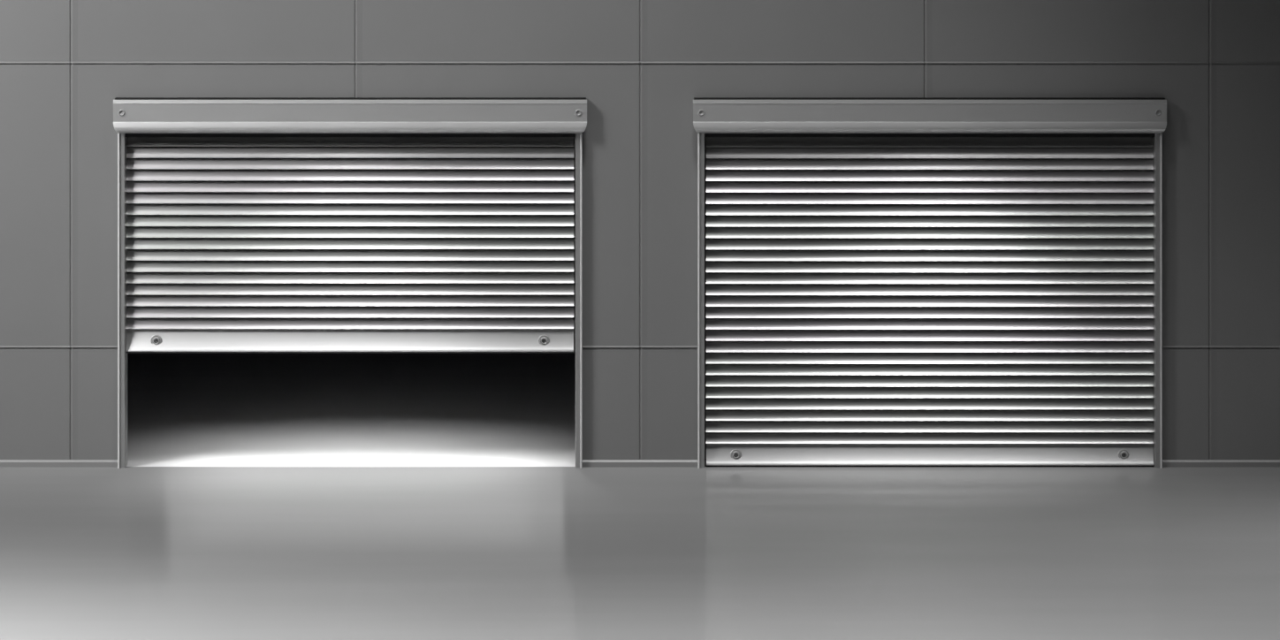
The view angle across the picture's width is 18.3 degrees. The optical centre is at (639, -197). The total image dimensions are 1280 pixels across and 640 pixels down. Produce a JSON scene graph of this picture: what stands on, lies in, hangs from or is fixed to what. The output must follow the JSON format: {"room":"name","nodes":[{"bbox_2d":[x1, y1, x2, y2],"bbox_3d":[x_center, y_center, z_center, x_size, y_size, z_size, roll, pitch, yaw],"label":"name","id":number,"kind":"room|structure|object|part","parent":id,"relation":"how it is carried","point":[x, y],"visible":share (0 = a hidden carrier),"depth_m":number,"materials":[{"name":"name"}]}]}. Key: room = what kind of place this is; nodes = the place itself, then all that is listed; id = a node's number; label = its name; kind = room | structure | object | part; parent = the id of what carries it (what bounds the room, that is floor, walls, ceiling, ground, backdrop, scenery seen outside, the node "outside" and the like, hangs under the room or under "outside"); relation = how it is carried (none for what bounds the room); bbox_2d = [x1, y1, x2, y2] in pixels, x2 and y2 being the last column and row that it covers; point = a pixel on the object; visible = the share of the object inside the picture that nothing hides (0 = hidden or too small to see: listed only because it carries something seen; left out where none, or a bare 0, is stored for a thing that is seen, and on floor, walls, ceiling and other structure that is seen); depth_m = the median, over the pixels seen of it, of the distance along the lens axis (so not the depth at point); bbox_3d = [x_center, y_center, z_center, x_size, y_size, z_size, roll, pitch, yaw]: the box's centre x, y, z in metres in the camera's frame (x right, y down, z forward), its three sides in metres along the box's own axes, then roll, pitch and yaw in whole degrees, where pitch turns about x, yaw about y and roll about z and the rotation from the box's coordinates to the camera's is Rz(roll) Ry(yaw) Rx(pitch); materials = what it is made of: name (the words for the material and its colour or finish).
{"room":"garage exterior","nodes":[
{"label":"garage exterior","id":0,"kind":"room"},
{"bbox_2d":[0,0,1279,459],"bbox_3d":[0.000,2.140,30.105,19.000,5.720,0.230,0,0,0],"label":"wall","id":1,"kind":"structure","parent":0,"point":[639,66],"depth_m":30.00,"materials":[{"name":"grey concrete"}]},
{"bbox_2d":[0,459,117,467],"bbox_3d":[-6.716,4.973,29.991,5.569,0.053,0.025,0,0,0],"label":"baseboard","id":2,"kind":"structure","parent":1,"relation":"attached to","point":[3,463],"depth_m":29.98,"materials":[{"name":"silver metal"}]},
{"bbox_2d":[113,97,586,468],"bbox_3d":[-2.179,3.607,29.996,3.563,2.785,0.234,0,0,0],"label":"roller shutter","id":3,"kind":"object","parent":1,"relation":"attached to","point":[247,224],"visible":1,"depth_m":30.03,"materials":[{"name":"metal"}]},
{"bbox_3d":[-3.903,3.727,30.016,0.051,2.547,0.168,0,0,0],"label":"guide rail","id":4,"kind":"part","parent":3,"relation":"part of","materials":[{"name":"silver metal"}]},
{"bbox_2d":[113,97,586,133],"bbox_3d":[-2.179,2.351,29.941,3.563,0.272,0.124,0,0,0],"label":"hood","id":5,"kind":"object","parent":3,"relation":"attached to","point":[131,115],"depth_m":29.89,"materials":[{"name":"grey metal"}]},
{"bbox_2d":[126,137,574,328],"bbox_3d":[-2.187,3.198,30.061,3.377,1.552,0.103,0,0,0],"label":"curtain","id":6,"kind":"object","parent":3,"relation":"hanging from","point":[223,232],"depth_m":30.03,"materials":[{"name":"metal"}]},
{"bbox_3d":[-0.461,3.727,30.016,0.051,2.547,0.168,0,0,0],"label":"guide rail","id":7,"kind":"part","parent":3,"relation":"part of","materials":[{"name":"silver metal"}]},
{"bbox_2d":[582,459,697,467],"bbox_3d":[0.000,4.973,29.991,0.884,0.053,0.025,0,0,0],"label":"baseboard","id":8,"kind":"structure","parent":1,"relation":"attached to","point":[586,463],"depth_m":29.98,"materials":[{"name":"silver metal"}]},
{"bbox_2d":[693,97,1166,468],"bbox_3d":[2.179,3.607,29.996,3.563,2.785,0.234,0,0,0],"label":"roller shutter","id":9,"kind":"object","parent":1,"relation":"attached to","point":[891,282],"visible":1,"depth_m":30.03,"materials":[{"name":"metal"}]},
{"bbox_3d":[0.461,3.727,30.016,0.051,2.547,0.168,0,0,0],"label":"guide rail","id":10,"kind":"part","parent":9,"relation":"part of","materials":[{"name":"silver metal"}]},
{"bbox_2d":[693,97,1166,133],"bbox_3d":[2.179,2.351,29.941,3.563,0.272,0.124,0,0,0],"label":"hood","id":11,"kind":"object","parent":9,"relation":"attached to","point":[711,115],"depth_m":29.89,"materials":[{"name":"grey metal"}]},
{"bbox_3d":[3.903,3.727,30.016,0.051,2.547,0.168,0,0,0],"label":"guide rail","id":12,"kind":"part","parent":9,"relation":"part of","materials":[{"name":"silver metal"}]},
{"bbox_2d":[1162,459,1279,467],"bbox_3d":[6.716,4.973,29.991,5.569,0.053,0.025,0,0,0],"label":"baseboard","id":13,"kind":"structure","parent":1,"relation":"attached to","point":[1166,463],"depth_m":29.98,"materials":[{"name":"silver metal"}]},
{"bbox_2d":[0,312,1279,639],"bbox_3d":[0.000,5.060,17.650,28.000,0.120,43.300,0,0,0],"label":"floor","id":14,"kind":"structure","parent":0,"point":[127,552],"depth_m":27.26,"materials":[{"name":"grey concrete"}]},
{"bbox_2d":[704,133,1152,461],"bbox_3d":[2.187,3.640,30.280,3.667,2.720,0.100,0,0,0],"label":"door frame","id":15,"kind":"structure","parent":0,"point":[704,133],"depth_m":30.23,"materials":[{"name":"grey metal"}]}
]}

